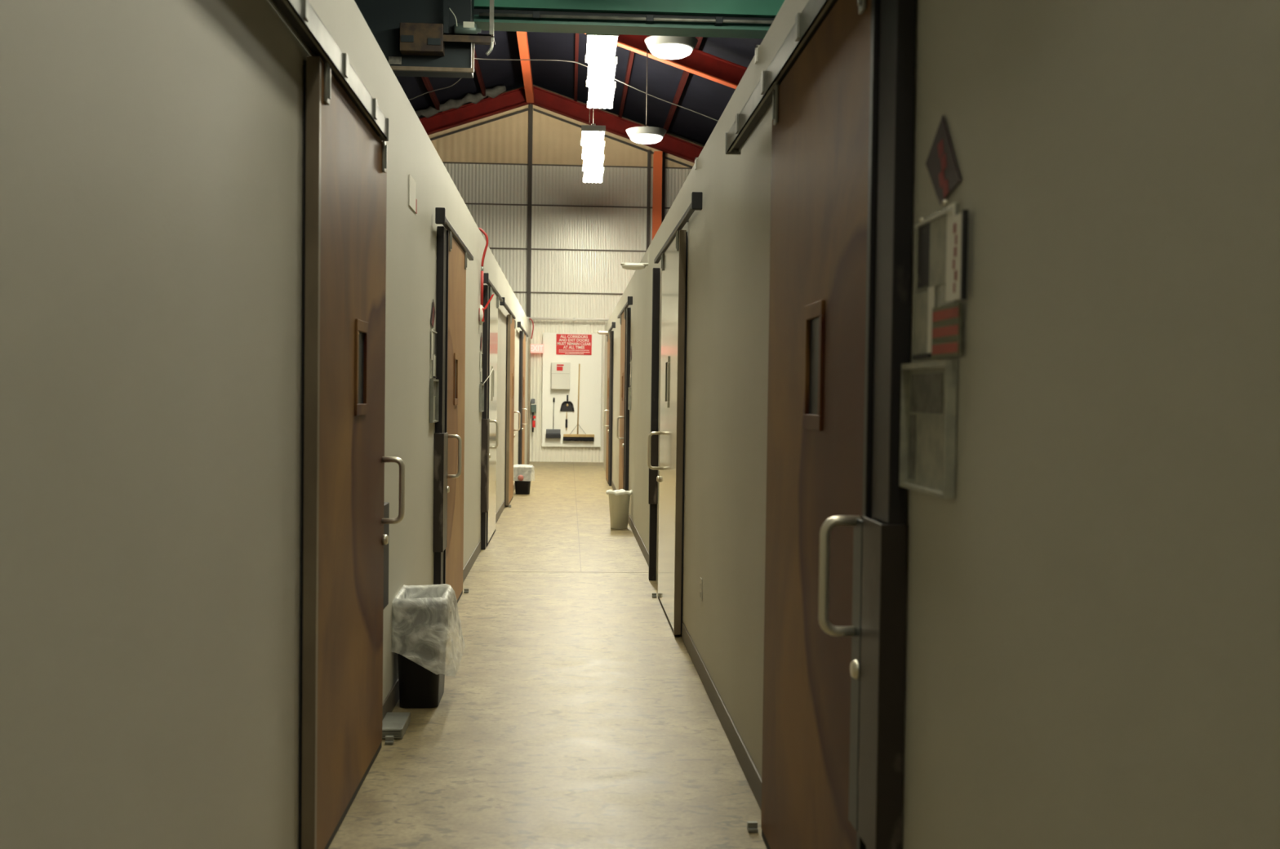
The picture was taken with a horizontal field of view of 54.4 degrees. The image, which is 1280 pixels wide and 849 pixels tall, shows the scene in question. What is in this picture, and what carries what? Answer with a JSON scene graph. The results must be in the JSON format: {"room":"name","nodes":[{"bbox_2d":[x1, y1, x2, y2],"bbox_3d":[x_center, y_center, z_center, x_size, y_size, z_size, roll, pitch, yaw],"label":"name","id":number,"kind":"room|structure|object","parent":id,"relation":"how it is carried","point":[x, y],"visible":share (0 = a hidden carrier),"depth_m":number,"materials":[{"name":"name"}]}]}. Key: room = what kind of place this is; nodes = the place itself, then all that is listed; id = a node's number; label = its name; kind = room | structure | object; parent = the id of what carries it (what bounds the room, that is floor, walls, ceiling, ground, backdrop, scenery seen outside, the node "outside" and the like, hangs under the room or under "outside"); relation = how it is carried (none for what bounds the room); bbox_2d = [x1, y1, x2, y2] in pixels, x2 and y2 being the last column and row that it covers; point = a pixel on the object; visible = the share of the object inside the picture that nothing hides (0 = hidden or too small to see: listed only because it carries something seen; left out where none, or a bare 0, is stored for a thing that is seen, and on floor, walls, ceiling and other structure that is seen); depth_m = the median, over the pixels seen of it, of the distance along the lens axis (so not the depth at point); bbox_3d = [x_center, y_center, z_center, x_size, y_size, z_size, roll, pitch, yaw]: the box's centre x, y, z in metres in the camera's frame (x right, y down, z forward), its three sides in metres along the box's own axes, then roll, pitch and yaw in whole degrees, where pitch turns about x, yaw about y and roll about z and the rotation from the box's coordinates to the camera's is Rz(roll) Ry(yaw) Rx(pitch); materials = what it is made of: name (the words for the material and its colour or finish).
{"room":"corridor","nodes":[
{"label":"corridor","id":0,"kind":"room"},
{"bbox_2d":[0,0,531,848],"bbox_3d":[-1.489,-0.266,10.889,0.150,2.850,29.920,1,1,-3],"label":"wall","id":1,"kind":"structure","parent":0,"point":[152,151],"depth_m":2.46,"materials":[{"name":"beige paint"}]},
{"bbox_2d":[268,0,404,848],"bbox_3d":[-0.916,0.071,3.433,0.135,2.556,3.178,1,1,-3],"label":"door","id":2,"kind":"structure","parent":1,"relation":"in","point":[343,538],"depth_m":4.03,"materials":[{"name":"brown paint"}]},
{"bbox_2d":[383,502,389,608],"bbox_3d":[-1.069,0.543,5.143,0.038,0.430,0.180,1,1,-3],"label":"post","id":3,"kind":"object","parent":1,"relation":"attached to","point":[386,508],"visible":0.31,"depth_m":5.16,"materials":[{"name":"black metal"}]},
{"bbox_2d":[382,677,399,720],"bbox_3d":[-1.159,1.229,6.277,0.008,0.099,2.160,1,1,-3],"label":"baseboard","id":4,"kind":"structure","parent":1,"relation":"attached to","point":[389,703],"depth_m":5.61,"materials":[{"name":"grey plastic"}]},
{"bbox_2d":[408,173,417,213],"bbox_3d":[-1.129,-1.144,6.193,0.004,0.150,0.290,1,1,-3],"label":"paper","id":5,"kind":"object","parent":1,"relation":"attached to","point":[412,184],"visible":1,"depth_m":6.16,"materials":[{"name":"white paper"}]},
{"bbox_2d":[431,299,435,328],"bbox_3d":[-1.187,-0.636,7.142,0.004,0.165,0.215,1,1,-3],"label":"diamond sign","id":6,"kind":"object","parent":1,"relation":"attached to","point":[433,316],"visible":1,"depth_m":7.12,"materials":[{"name":"black"}]},
{"bbox_2d":[431,328,436,377],"bbox_3d":[-1.190,-0.407,7.190,0.011,0.275,0.270,1,1,-3],"label":"holder","id":7,"kind":"object","parent":1,"relation":"attached to","point":[433,333],"visible":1,"depth_m":7.19,"materials":[{"name":"beige plastic"}]},
{"bbox_2d":[434,333,435,354],"bbox_3d":[-1.193,-0.471,7.249,0.002,0.120,0.080,1,1,-3],"label":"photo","id":8,"kind":"object","parent":7,"relation":"attached to","point":[434,333],"depth_m":7.25},
{"bbox_2d":[429,378,439,422],"bbox_3d":[-1.190,-0.137,7.205,0.019,0.249,0.305,1,1,-3],"label":"framed notice","id":9,"kind":"object","parent":1,"relation":"attached to","point":[434,384],"visible":1,"depth_m":7.24,"materials":[{"name":"metal"}]},
{"bbox_2d":[433,226,448,584],"bbox_3d":[-1.188,0.038,7.440,0.056,2.418,0.245,1,1,-3],"label":"door frame","id":10,"kind":"structure","parent":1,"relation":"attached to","point":[441,437],"depth_m":7.35,"materials":[{"name":"metal"}]},
{"bbox_2d":[435,207,473,602],"bbox_3d":[-1.194,-0.043,8.262,0.136,2.536,2.270,1,1,-3],"label":"door","id":11,"kind":"structure","parent":1,"relation":"in","point":[456,259],"depth_m":8.09,"materials":[{"name":"brown wood"}]},
{"bbox_2d":[462,540,480,582],"bbox_3d":[-1.382,1.129,10.145,0.008,0.099,2.350,1,1,-3],"label":"baseboard","id":12,"kind":"structure","parent":1,"relation":"attached to","point":[468,565],"depth_m":10.20,"materials":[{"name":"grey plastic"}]},
{"bbox_2d":[480,332,482,351],"bbox_3d":[-1.414,-0.737,11.089,0.004,0.165,0.215,1,1,-3],"label":"diamond sign","id":13,"kind":"object","parent":1,"relation":"attached to","point":[481,332],"visible":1,"depth_m":11.07,"materials":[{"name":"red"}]},
{"bbox_2d":[479,383,484,412],"bbox_3d":[-1.417,-0.239,11.152,0.019,0.249,0.305,1,1,-3],"label":"framed notice","id":14,"kind":"object","parent":1,"relation":"attached to","point":[482,385],"visible":1,"depth_m":11.16,"materials":[{"name":"metal"}]},
{"bbox_2d":[480,351,483,382],"bbox_3d":[-1.417,-0.508,11.138,0.011,0.275,0.270,1,1,-3],"label":"holder","id":15,"kind":"object","parent":1,"relation":"attached to","point":[482,353],"visible":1,"depth_m":11.18,"materials":[{"name":"beige plastic"}]},
{"bbox_2d":[480,284,489,549],"bbox_3d":[-1.418,-0.064,11.436,0.056,2.418,0.233,1,1,-3],"label":"post","id":16,"kind":"object","parent":1,"relation":"attached to","point":[485,421],"visible":1,"depth_m":11.35,"materials":[{"name":"metal"}]},
{"bbox_2d":[478,227,494,324],"bbox_3d":[-1.373,-1.294,10.855,0.137,0.851,0.198,-1,2,-43],"label":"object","id":17,"kind":"object","parent":1,"relation":"attached to","point":[482,310],"visible":0.93,"depth_m":10.86,"materials":[{"name":"red paint"}]},
{"bbox_2d":[483,272,502,546],"bbox_3d":[-1.428,-0.147,12.324,0.136,2.536,2.630,1,1,-3],"label":"door","id":18,"kind":"structure","parent":1,"relation":"in","point":[494,303],"depth_m":12.11,"materials":[{"name":"beige"}]},
{"bbox_2d":[495,500,504,523],"bbox_3d":[-1.619,1.024,14.261,0.008,0.099,2.600,1,1,-3],"label":"baseboard","id":19,"kind":"structure","parent":1,"relation":"attached to","point":[500,509],"depth_m":14.46,"materials":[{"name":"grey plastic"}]},
{"bbox_2d":[499,297,520,506],"bbox_3d":[-1.607,-0.227,15.420,0.136,2.536,3.216,1,1,-3],"label":"door","id":20,"kind":"structure","parent":1,"relation":"in","point":[511,322],"depth_m":15.79,"materials":[{"name":"brown wood"}]},
{"bbox_2d":[518,330,522,465],"bbox_3d":[-1.911,-0.280,19.862,0.040,2.418,0.180,1,1,-3],"label":"post","id":21,"kind":"object","parent":1,"relation":"attached to","point":[520,331],"visible":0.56,"depth_m":19.77,"materials":[{"name":"metal"}]},
{"bbox_2d":[517,321,528,465],"bbox_3d":[-1.894,-0.355,20.413,0.136,2.536,3.820,1,1,-3],"label":"door","id":22,"kind":"structure","parent":1,"relation":"in","point":[524,336],"depth_m":20.44,"materials":[{"name":"brown wood"}]},
{"bbox_2d":[527,337,530,465],"bbox_3d":[-2.167,-0.434,24.312,0.040,2.498,0.200,1,1,-3],"label":"post","id":23,"kind":"object","parent":1,"relation":"attached to","point":[529,339],"visible":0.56,"depth_m":24.21,"materials":[{"name":"metal"}]},
{"bbox_2d":[528,318,533,338],"bbox_3d":[-2.188,-1.932,25.075,0.098,0.422,0.024,1,1,-3],"label":"conduit","id":24,"kind":"object","parent":1,"relation":"attached to","point":[529,318],"visible":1,"depth_m":25.07,"materials":[{"name":"red"}]},
{"bbox_2d":[328,461,767,848],"bbox_3d":[-1.460,1.230,11.120,15.200,0.150,30.300,1,1,-3],"label":"floor","id":25,"kind":"structure","parent":0,"point":[573,714],"depth_m":5.46,"materials":[{"name":"tile"}]},
{"bbox_2d":[384,735,394,744],"bbox_3d":[-1.029,1.294,5.114,0.033,0.029,0.040,1,1,-3],"label":"floor guide","id":26,"kind":"object","parent":25,"relation":"on","point":[389,740],"visible":1,"depth_m":5.11,"materials":[{"name":"metal"}]},
{"bbox_2d":[382,711,410,738],"bbox_3d":[-1.047,1.282,5.305,0.103,0.044,0.276,1,1,-3],"label":"block","id":27,"kind":"object","parent":25,"relation":"on","point":[396,724],"visible":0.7,"depth_m":5.26,"materials":[{"name":"metal"}]},
{"bbox_2d":[391,583,465,707],"bbox_3d":[-0.993,1.032,5.845,0.305,0.513,0.535,1,1,-3],"label":"waste bin","id":28,"kind":"object","parent":25,"relation":"on","point":[424,615],"visible":1,"depth_m":5.66,"materials":[{"name":"black plastic"}]},
{"bbox_2d":[513,464,533,493],"bbox_3d":[-1.659,0.781,17.733,0.318,0.406,0.390,1,1,-3],"label":"waste bin","id":29,"kind":"object","parent":25,"relation":"on","point":[522,476],"visible":0.88,"depth_m":17.60,"materials":[{"name":"black plastic"}]},
{"bbox_2d":[486,462,581,572],"bbox_3d":[-1.097,0.988,17.963,1.470,0.001,15.870,1,1,-3],"label":"joint","id":30,"kind":"object","parent":25,"relation":"on","point":[573,463],"visible":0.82,"depth_m":10.38,"materials":[{"name":"brown plastic"}]},
{"bbox_2d":[605,488,631,528],"bbox_3d":[-0.223,0.906,13.353,0.293,0.413,0.282,1,1,-3],"label":"waste bin","id":31,"kind":"object","parent":25,"relation":"on","point":[619,500],"visible":1,"depth_m":13.27,"materials":[{"name":"white plastic"}]},
{"bbox_2d":[651,592,657,597],"bbox_3d":[0.102,1.215,8.875,0.033,0.029,0.040,1,1,-3],"label":"floor guide","id":32,"kind":"object","parent":25,"relation":"on","point":[654,594],"visible":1,"depth_m":8.87,"materials":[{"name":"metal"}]},
{"bbox_2d":[652,151,662,239],"bbox_3d":[0.325,-2.397,25.738,0.170,6.420,0.260,1,1,-3],"label":"steel column","id":33,"kind":"structure","parent":25,"relation":"on","point":[657,155],"depth_m":25.55,"materials":[{"name":"orange metal"}]},
{"bbox_2d":[419,86,702,163],"bbox_3d":[-2.249,-5.813,25.472,11.200,2.205,0.180,1,1,-3],"label":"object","id":34,"kind":"structure","parent":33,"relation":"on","point":[514,99],"depth_m":25.46,"materials":[{"name":"red metal"}]},
{"bbox_2d":[421,76,441,113],"bbox_3d":[-3.704,-6.229,18.840,0.060,0.135,13.550,1,1,-3],"label":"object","id":35,"kind":"structure","parent":34,"relation":"attached to","point":[425,79],"depth_m":23.69,"materials":[{"name":"red paint"}]},
{"bbox_2d":[474,48,487,99],"bbox_3d":[-2.781,-6.525,18.886,0.060,0.135,13.550,1,1,-3],"label":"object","id":36,"kind":"structure","parent":34,"relation":"attached to","point":[477,67],"depth_m":23.57,"materials":[{"name":"red paint"}]},
{"bbox_2d":[573,33,578,102],"bbox_3d":[-0.944,-6.504,18.992,0.060,0.135,13.550,1,1,-3],"label":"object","id":37,"kind":"structure","parent":34,"relation":"attached to","point":[576,49],"depth_m":22.71,"materials":[{"name":"red paint"}]},
{"bbox_2d":[662,36,702,133],"bbox_3d":[0.884,-5.870,19.113,0.060,0.135,13.550,1,1,-3],"label":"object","id":38,"kind":"structure","parent":34,"relation":"attached to","point":[685,75],"depth_m":22.29,"materials":[{"name":"red paint"}]},
{"bbox_2d":[646,150,650,249],"bbox_3d":[0.148,-2.445,25.952,0.060,6.500,0.050,1,1,-3],"label":"flashing","id":39,"kind":"object","parent":33,"relation":"attached to","point":[648,151],"visible":0.36,"depth_m":25.87,"materials":[{"name":"brown metal"}]},
{"bbox_2d":[661,151,665,223],"bbox_3d":[0.458,-2.442,25.970,0.060,6.500,0.050,1,1,-3],"label":"flashing","id":40,"kind":"object","parent":33,"relation":"attached to","point":[664,153],"visible":0.14,"depth_m":25.88,"materials":[{"name":"brown metal"}]},
{"bbox_2d":[746,821,758,832],"bbox_3d":[0.374,1.337,4.144,0.033,0.029,0.040,1,1,-3],"label":"floor guide","id":41,"kind":"object","parent":25,"relation":"on","point":[752,826],"visible":1,"depth_m":4.14,"materials":[{"name":"metal"}]},
{"bbox_2d":[418,84,703,462],"bbox_3d":[-2.265,-3.134,25.905,15.000,7.817,0.053,1,1,-3],"label":"wall","id":42,"kind":"structure","parent":0,"point":[505,226],"depth_m":25.92,"materials":[{"name":"white metal"}]},
{"bbox_2d":[430,108,528,140],"bbox_3d":[-4.489,-5.814,25.654,4.350,1.510,0.020,1,1,-3],"label":"trim","id":43,"kind":"structure","parent":42,"relation":"attached to","point":[526,109],"depth_m":25.70,"materials":[{"name":"brown metal"}]},
{"bbox_2d":[526,104,533,317],"bbox_3d":[-2.288,-4.399,25.807,0.085,4.450,0.040,1,1,-3],"label":"stud","id":44,"kind":"object","parent":42,"relation":"attached to","point":[531,106],"visible":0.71,"depth_m":25.78,"materials":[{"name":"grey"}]},
{"bbox_2d":[530,399,536,431],"bbox_3d":[-2.210,-0.188,25.867,0.117,0.690,0.145,1,1,-3],"label":"wall device","id":45,"kind":"object","parent":42,"relation":"attached to","point":[532,401],"visible":1,"depth_m":25.81,"materials":[{"name":"grey"}]},
{"bbox_2d":[530,344,543,353],"bbox_3d":[-2.155,-1.574,25.844,0.320,0.180,0.126,1,1,-3],"label":"exit sign","id":46,"kind":"object","parent":42,"relation":"attached to","point":[534,348],"visible":0.77,"depth_m":25.79,"materials":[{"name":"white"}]},
{"bbox_2d":[442,161,692,168],"bbox_3d":[-1.685,-5.383,25.858,9.500,0.026,0.017,1,1,-3],"label":"girt","id":47,"kind":"structure","parent":42,"relation":"attached to","point":[442,162],"depth_m":25.85,"materials":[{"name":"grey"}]},
{"bbox_2d":[465,203,670,208],"bbox_3d":[-1.696,-4.548,25.879,9.500,0.026,0.017,1,1,-3],"label":"girt","id":48,"kind":"structure","parent":42,"relation":"attached to","point":[465,203],"depth_m":25.88,"materials":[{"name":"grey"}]},
{"bbox_2d":[488,247,646,252],"bbox_3d":[-1.708,-3.638,25.901,9.500,0.026,0.017,1,1,-3],"label":"girt","id":49,"kind":"structure","parent":42,"relation":"attached to","point":[489,247],"depth_m":25.91,"materials":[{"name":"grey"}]},
{"bbox_2d":[527,316,608,320],"bbox_3d":[-1.183,-2.183,25.877,2.420,0.065,0.160,1,1,-3],"label":"pipe","id":50,"kind":"object","parent":42,"relation":"attached to","point":[528,317],"visible":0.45,"depth_m":25.79,"materials":[{"name":"white metal"}]},
{"bbox_2d":[513,291,622,294],"bbox_3d":[-1.720,-2.739,25.924,9.500,0.026,0.017,1,1,-3],"label":"girt","id":51,"kind":"structure","parent":42,"relation":"attached to","point":[513,291],"depth_m":25.93,"materials":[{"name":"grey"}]},
{"bbox_2d":[542,332,601,447],"bbox_3d":[-1.422,-0.720,25.951,1.225,2.370,0.040,1,1,-3],"label":"board","id":52,"kind":"object","parent":42,"relation":"attached to","point":[590,371],"visible":0.8,"depth_m":25.93,"materials":[{"name":"white"}]},
{"bbox_2d":[546,397,560,438],"bbox_3d":[-1.797,-0.137,25.856,0.308,0.840,0.122,1,1,-3],"label":"dustpan","id":53,"kind":"object","parent":52,"relation":"attached to","point":[553,433],"visible":1,"depth_m":25.85,"materials":[{"name":"grey plastic"}]},
{"bbox_2d":[546,429,560,434],"bbox_3d":[-1.802,0.146,25.887,0.298,0.098,0.070,1,1,-3],"label":"hood","id":54,"kind":"object","parent":53,"relation":"attached to","point":[548,431],"depth_m":25.85,"materials":[{"name":"grey plastic"}]},
{"bbox_2d":[551,362,570,389],"bbox_3d":[-1.646,-1.010,25.836,0.389,0.560,0.140,1,1,-3],"label":"wall dispenser","id":55,"kind":"object","parent":52,"relation":"attached to","point":[560,371],"visible":1,"depth_m":25.77,"materials":[{"name":"white plastic"}]},
{"bbox_2d":[565,411,567,430],"bbox_3d":[-1.530,-0.075,25.910,0.044,0.380,0.036,1,1,-3],"label":"brush","id":56,"kind":"object","parent":52,"relation":"hanging from","point":[566,411],"visible":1,"depth_m":25.90,"materials":[{"name":"black plastic"}]},
{"bbox_2d":[560,395,574,411],"bbox_3d":[-1.514,-0.443,25.901,0.300,0.343,0.048,1,1,-3],"label":"dustpan","id":57,"kind":"object","parent":52,"relation":"hanging from","point":[566,406],"visible":1,"depth_m":25.91,"materials":[{"name":"black plastic"}]},
{"bbox_2d":[555,333,591,355],"bbox_3d":[-1.373,-1.663,25.902,0.736,0.426,0.014,1,1,-3],"label":"sign","id":58,"kind":"object","parent":52,"relation":"attached to","point":[566,344],"visible":1,"depth_m":25.90,"materials":[{"name":"red plastic"}]},
{"bbox_2d":[563,364,594,441],"bbox_3d":[-1.266,-0.457,25.884,0.652,1.608,0.094,1,1,-3],"label":"push broom","id":59,"kind":"object","parent":52,"relation":"attached to","point":[570,437],"visible":1,"depth_m":25.88,"materials":[{"name":"brown wood"}]},
{"bbox_2d":[533,108,693,168],"bbox_3d":[-0.046,-5.763,25.911,4.350,1.510,0.020,1,1,-3],"label":"trim","id":60,"kind":"structure","parent":42,"relation":"attached to","point":[534,109],"depth_m":25.87,"materials":[{"name":"brown metal"}]},
{"bbox_2d":[395,31,763,145],"bbox_3d":[-1.365,-5.444,10.829,15.600,2.671,30.450,1,1,-3],"label":"ceiling","id":61,"kind":"structure","parent":0,"point":[700,95],"depth_m":23.40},
{"bbox_2d":[414,85,506,118],"bbox_3d":[-4.240,-6.318,25.109,3.049,1.118,0.269,1,1,-3],"label":"insulation batt","id":62,"kind":"object","parent":61,"relation":"attached to","point":[451,104],"visible":0.53,"depth_m":25.06,"materials":[{"name":"grey"}]},
{"bbox_2d":[580,63,605,182],"bbox_3d":[-0.748,-5.396,20.159,0.374,2.222,4.400,1,1,-2],"label":"linear light","id":63,"kind":"object","parent":61,"relation":"hanging from","point":[588,144],"visible":1,"depth_m":19.58,"materials":[{"name":"grey plastic"}]},
{"bbox_2d":[585,33,618,109],"bbox_3d":[-0.451,-5.266,14.869,0.401,2.211,3.392,1,1,-3],"label":"linear light","id":64,"kind":"object","parent":61,"relation":"hanging from","point":[600,60],"visible":0.88,"depth_m":14.59,"materials":[{"name":"grey plastic"}]},
{"bbox_2d":[474,0,784,39],"bbox_3d":[-0.805,-4.348,12.174,8.700,0.935,0.325,1,1,-3],"label":"overhead beam","id":65,"kind":"structure","parent":61,"relation":"attached to","point":[731,19],"depth_m":12.15,"materials":[{"name":"green metal"}]},
{"bbox_2d":[354,0,495,78],"bbox_3d":[-2.303,-4.076,11.742,1.865,1.495,0.448,1,1,-3],"label":"operator","id":66,"kind":"object","parent":65,"relation":"attached to","point":[429,38],"visible":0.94,"depth_m":11.70,"materials":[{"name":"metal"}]},
{"bbox_2d":[443,33,495,44],"bbox_3d":[-1.607,-3.602,11.739,0.465,0.075,0.300,1,1,-3],"label":"shelf","id":67,"kind":"object","parent":66,"relation":"attached to","point":[448,38],"depth_m":11.59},
{"bbox_2d":[626,35,666,143],"bbox_3d":[0.106,-5.260,19.109,0.630,1.867,0.630,1,1,-3],"label":"round light","id":68,"kind":"object","parent":61,"relation":"hanging from","point":[640,135],"visible":1,"depth_m":18.96,"materials":[{"name":"white"}]},
{"bbox_2d":[584,33,747,88],"bbox_3d":[-1.887,-5.652,19.185,11.200,2.205,0.180,1,1,-3],"label":"roof frame","id":69,"kind":"object","parent":61,"relation":"attached to","point":[699,63],"visible":0.18,"depth_m":19.34,"materials":[{"name":"red metal"}]},
{"bbox_2d":[516,31,533,102],"bbox_3d":[-1.859,-6.466,18.865,0.150,0.160,13.000,1,1,-3],"label":"ridge beam","id":70,"kind":"structure","parent":69,"relation":"attached to","point":[522,41],"depth_m":22.48,"materials":[{"name":"orange metal"}]},
{"bbox_2d":[617,50,634,118],"bbox_3d":[-0.030,-6.187,19.053,0.060,0.135,13.550,1,1,-3],"label":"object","id":71,"kind":"structure","parent":69,"relation":"attached to","point":[631,53],"depth_m":22.69,"materials":[{"name":"red paint"}]},
{"bbox_2d":[644,35,697,59],"bbox_3d":[0.376,-5.198,14.617,0.630,1.754,0.630,1,1,-3],"label":"round light","id":72,"kind":"object","parent":61,"relation":"hanging from","point":[668,47],"visible":0.91,"depth_m":14.46,"materials":[{"name":"white plastic"}]},
{"bbox_2d":[666,131,704,146],"bbox_3d":[-2.276,-2.728,26.011,15.200,7.000,0.080,1,1,-3],"label":"roof beam","id":73,"kind":"structure","parent":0,"point":[667,131],"depth_m":26.07,"materials":[{"name":"brown metal"}]},
{"bbox_2d":[603,0,1279,848],"bbox_3d":[0.192,-0.173,10.077,0.150,2.750,28.100,1,1,-3],"label":"wall","id":74,"kind":"structure","parent":0,"point":[1093,620],"depth_m":1.72,"materials":[{"name":"beige paint"}]},
{"bbox_2d":[596,330,608,334],"bbox_3d":[-0.587,-1.499,20.368,0.244,0.052,0.216,1,1,-3],"label":"wall light","id":75,"kind":"object","parent":74,"relation":"attached to","point":[597,331],"visible":0.8,"depth_m":20.29,"materials":[{"name":"white plastic"}]},
{"bbox_2d":[603,321,615,484],"bbox_3d":[-0.517,-0.323,19.841,0.136,2.536,3.120,1,1,-3],"label":"door","id":76,"kind":"structure","parent":74,"relation":"in","point":[608,336],"depth_m":20.02,"materials":[{"name":"brown wood"}]},
{"bbox_2d":[608,330,613,485],"bbox_3d":[-0.450,-0.253,19.506,0.040,2.418,0.200,1,1,-3],"label":"post","id":77,"kind":"object","parent":74,"relation":"attached to","point":[611,331],"visible":0.89,"depth_m":19.41,"materials":[{"name":"metal"}]},
{"bbox_2d":[611,480,617,490],"bbox_3d":[-0.336,0.958,17.590,0.008,0.099,3.500,1,1,-3],"label":"baseboard","id":78,"kind":"structure","parent":74,"relation":"attached to","point":[613,486],"depth_m":18.54,"materials":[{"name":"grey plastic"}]},
{"bbox_2d":[616,296,632,489],"bbox_3d":[-0.234,-0.197,14.926,0.135,2.536,2.970,1,1,-3],"label":"door","id":79,"kind":"structure","parent":74,"relation":"in","point":[623,317],"depth_m":14.78,"materials":[{"name":"brown wood"}]},
{"bbox_2d":[624,307,631,490],"bbox_3d":[-0.145,-0.117,14.209,0.040,2.418,0.185,1,1,-3],"label":"post","id":80,"kind":"object","parent":74,"relation":"attached to","point":[628,309],"visible":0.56,"depth_m":14.12,"materials":[{"name":"metal"}]},
{"bbox_2d":[627,386,631,409],"bbox_3d":[-0.115,-0.290,13.891,0.019,0.249,0.305,1,1,-3],"label":"framed notice","id":81,"kind":"object","parent":74,"relation":"attached to","point":[629,388],"visible":1,"depth_m":13.74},
{"bbox_2d":[620,262,648,270],"bbox_3d":[-0.051,-1.406,11.083,0.244,0.052,0.216,1,1,-3],"label":"wall light","id":82,"kind":"object","parent":74,"relation":"attached to","point":[630,266],"visible":1,"depth_m":11.02,"materials":[{"name":"white plastic"}]},
{"bbox_2d":[627,513,648,566],"bbox_3d":[-0.012,1.102,11.961,0.008,0.099,4.380,1,1,-3],"label":"baseboard","id":83,"kind":"structure","parent":74,"relation":"attached to","point":[639,540],"depth_m":11.76,"materials":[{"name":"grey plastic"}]},
{"bbox_2d":[648,267,659,580],"bbox_3d":[0.104,0.000,9.639,0.067,2.418,0.128,1,1,-3],"label":"post","id":84,"kind":"object","parent":74,"relation":"attached to","point":[653,473],"visible":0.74,"depth_m":9.61,"materials":[{"name":"metal"}]},
{"bbox_2d":[647,191,702,635],"bbox_3d":[0.169,-0.018,7.940,0.136,2.536,2.970,1,1,-3],"label":"door","id":85,"kind":"structure","parent":74,"relation":"in","point":[674,260],"depth_m":7.70,"materials":[{"name":"beige"}]},
{"bbox_2d":[694,157,697,169],"bbox_3d":[0.325,-1.450,6.925,0.038,0.062,0.040,1,1,-3],"label":"clip","id":86,"kind":"object","parent":74,"relation":"attached to","point":[695,158],"visible":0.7,"depth_m":6.91,"materials":[{"name":"white plastic"}]},
{"bbox_2d":[699,577,702,601],"bbox_3d":[0.313,0.847,6.407,0.006,0.115,0.070,1,1,-3],"label":"wall outlet","id":87,"kind":"object","parent":74,"relation":"attached to","point":[700,578],"visible":1,"depth_m":6.39,"materials":[{"name":"beige plastic"}]},
{"bbox_2d":[681,622,761,810],"bbox_3d":[0.346,1.262,5.739,0.008,0.099,3.250,1,1,-3],"label":"baseboard","id":88,"kind":"structure","parent":74,"relation":"attached to","point":[752,775],"depth_m":5.28,"materials":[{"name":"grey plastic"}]},
{"bbox_2d":[754,44,759,64],"bbox_3d":[0.454,-1.392,4.690,0.038,0.062,0.040,1,1,-3],"label":"clip","id":89,"kind":"object","parent":74,"relation":"attached to","point":[756,56],"visible":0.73,"depth_m":4.67,"materials":[{"name":"white plastic"}]},
{"bbox_2d":[724,0,880,848],"bbox_3d":[0.425,0.087,3.494,0.135,2.556,3.144,1,1,-3],"label":"door","id":90,"kind":"structure","parent":74,"relation":"in","point":[824,138],"depth_m":3.25,"materials":[{"name":"brown paint"}]},
{"bbox_2d":[848,0,916,848],"bbox_3d":[0.512,0.180,2.656,0.056,2.418,0.246,1,1,-3],"label":"door frame","id":91,"kind":"structure","parent":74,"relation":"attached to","point":[880,543],"depth_m":2.55,"materials":[{"name":"metal"}]},
{"bbox_2d":[898,360,957,498],"bbox_3d":[0.548,0.005,2.382,0.019,0.249,0.305,1,1,-3],"label":"document holder","id":92,"kind":"object","parent":74,"relation":"attached to","point":[928,390],"visible":1,"depth_m":2.38,"materials":[{"name":"plastic"}]},
{"bbox_2d":[911,199,955,359],"bbox_3d":[0.555,-0.271,2.368,0.012,0.289,0.270,1,1,-3],"label":"wall sign","id":93,"kind":"object","parent":74,"relation":"attached to","point":[934,236],"visible":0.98,"depth_m":2.38,"materials":[{"name":"beige plastic"}]},
{"bbox_2d":[917,222,930,288],"bbox_3d":[0.554,-0.328,2.426,0.002,0.120,0.080,1,1,-3],"label":"photo","id":94,"kind":"object","parent":93,"relation":"attached to","point":[924,232],"depth_m":2.42},
{"bbox_2d":[931,302,961,359],"bbox_3d":[0.557,-0.169,2.268,0.004,0.096,0.165,1,1,-3],"label":"card","id":95,"kind":"object","parent":93,"relation":"attached to","point":[946,319],"visible":1,"depth_m":2.26,"materials":[{"name":"red paper"}]},
{"bbox_2d":[947,209,968,301],"bbox_3d":[0.560,-0.295,2.192,0.010,0.155,0.080,1,1,-3],"label":"slip","id":96,"kind":"object","parent":93,"relation":"attached to","point":[958,223],"visible":1,"depth_m":2.18,"materials":[{"name":"white paper"}]},
{"bbox_2d":[925,115,960,204],"bbox_3d":[0.564,-0.493,2.320,0.004,0.165,0.215,1,1,-3],"label":"diamond sign","id":97,"kind":"object","parent":74,"relation":"attached to","point":[940,163],"visible":1,"depth_m":2.31,"materials":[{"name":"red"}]},
{"bbox_3d":[-5.220,-1.572,10.581,7.365,0.080,29.800,1,1,-3],"label":"ceiling","id":98,"kind":"structure","parent":0,"visible":0},
{"bbox_2d":[408,78,461,100],"bbox_3d":[-3.656,-3.092,15.742,2.860,2.747,0.012,1,1,-3],"label":"cable","id":99,"kind":"object","parent":98,"relation":"attached to","point":[460,78],"visible":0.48,"depth_m":15.77,"materials":[{"name":"grey plastic"}]},
{"bbox_3d":[3.207,-1.352,10.170,5.853,0.080,28.000,1,1,-3],"label":"ceiling","id":100,"kind":"structure","parent":0,"visible":0},
{"bbox_2d":[474,57,718,121],"bbox_3d":[0.519,-3.058,14.095,5.216,3.049,3.854,1,1,-3],"label":"cable","id":101,"kind":"object","parent":100,"relation":"on","point":[474,58],"visible":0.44,"depth_m":15.90,"materials":[{"name":"grey plastic"}]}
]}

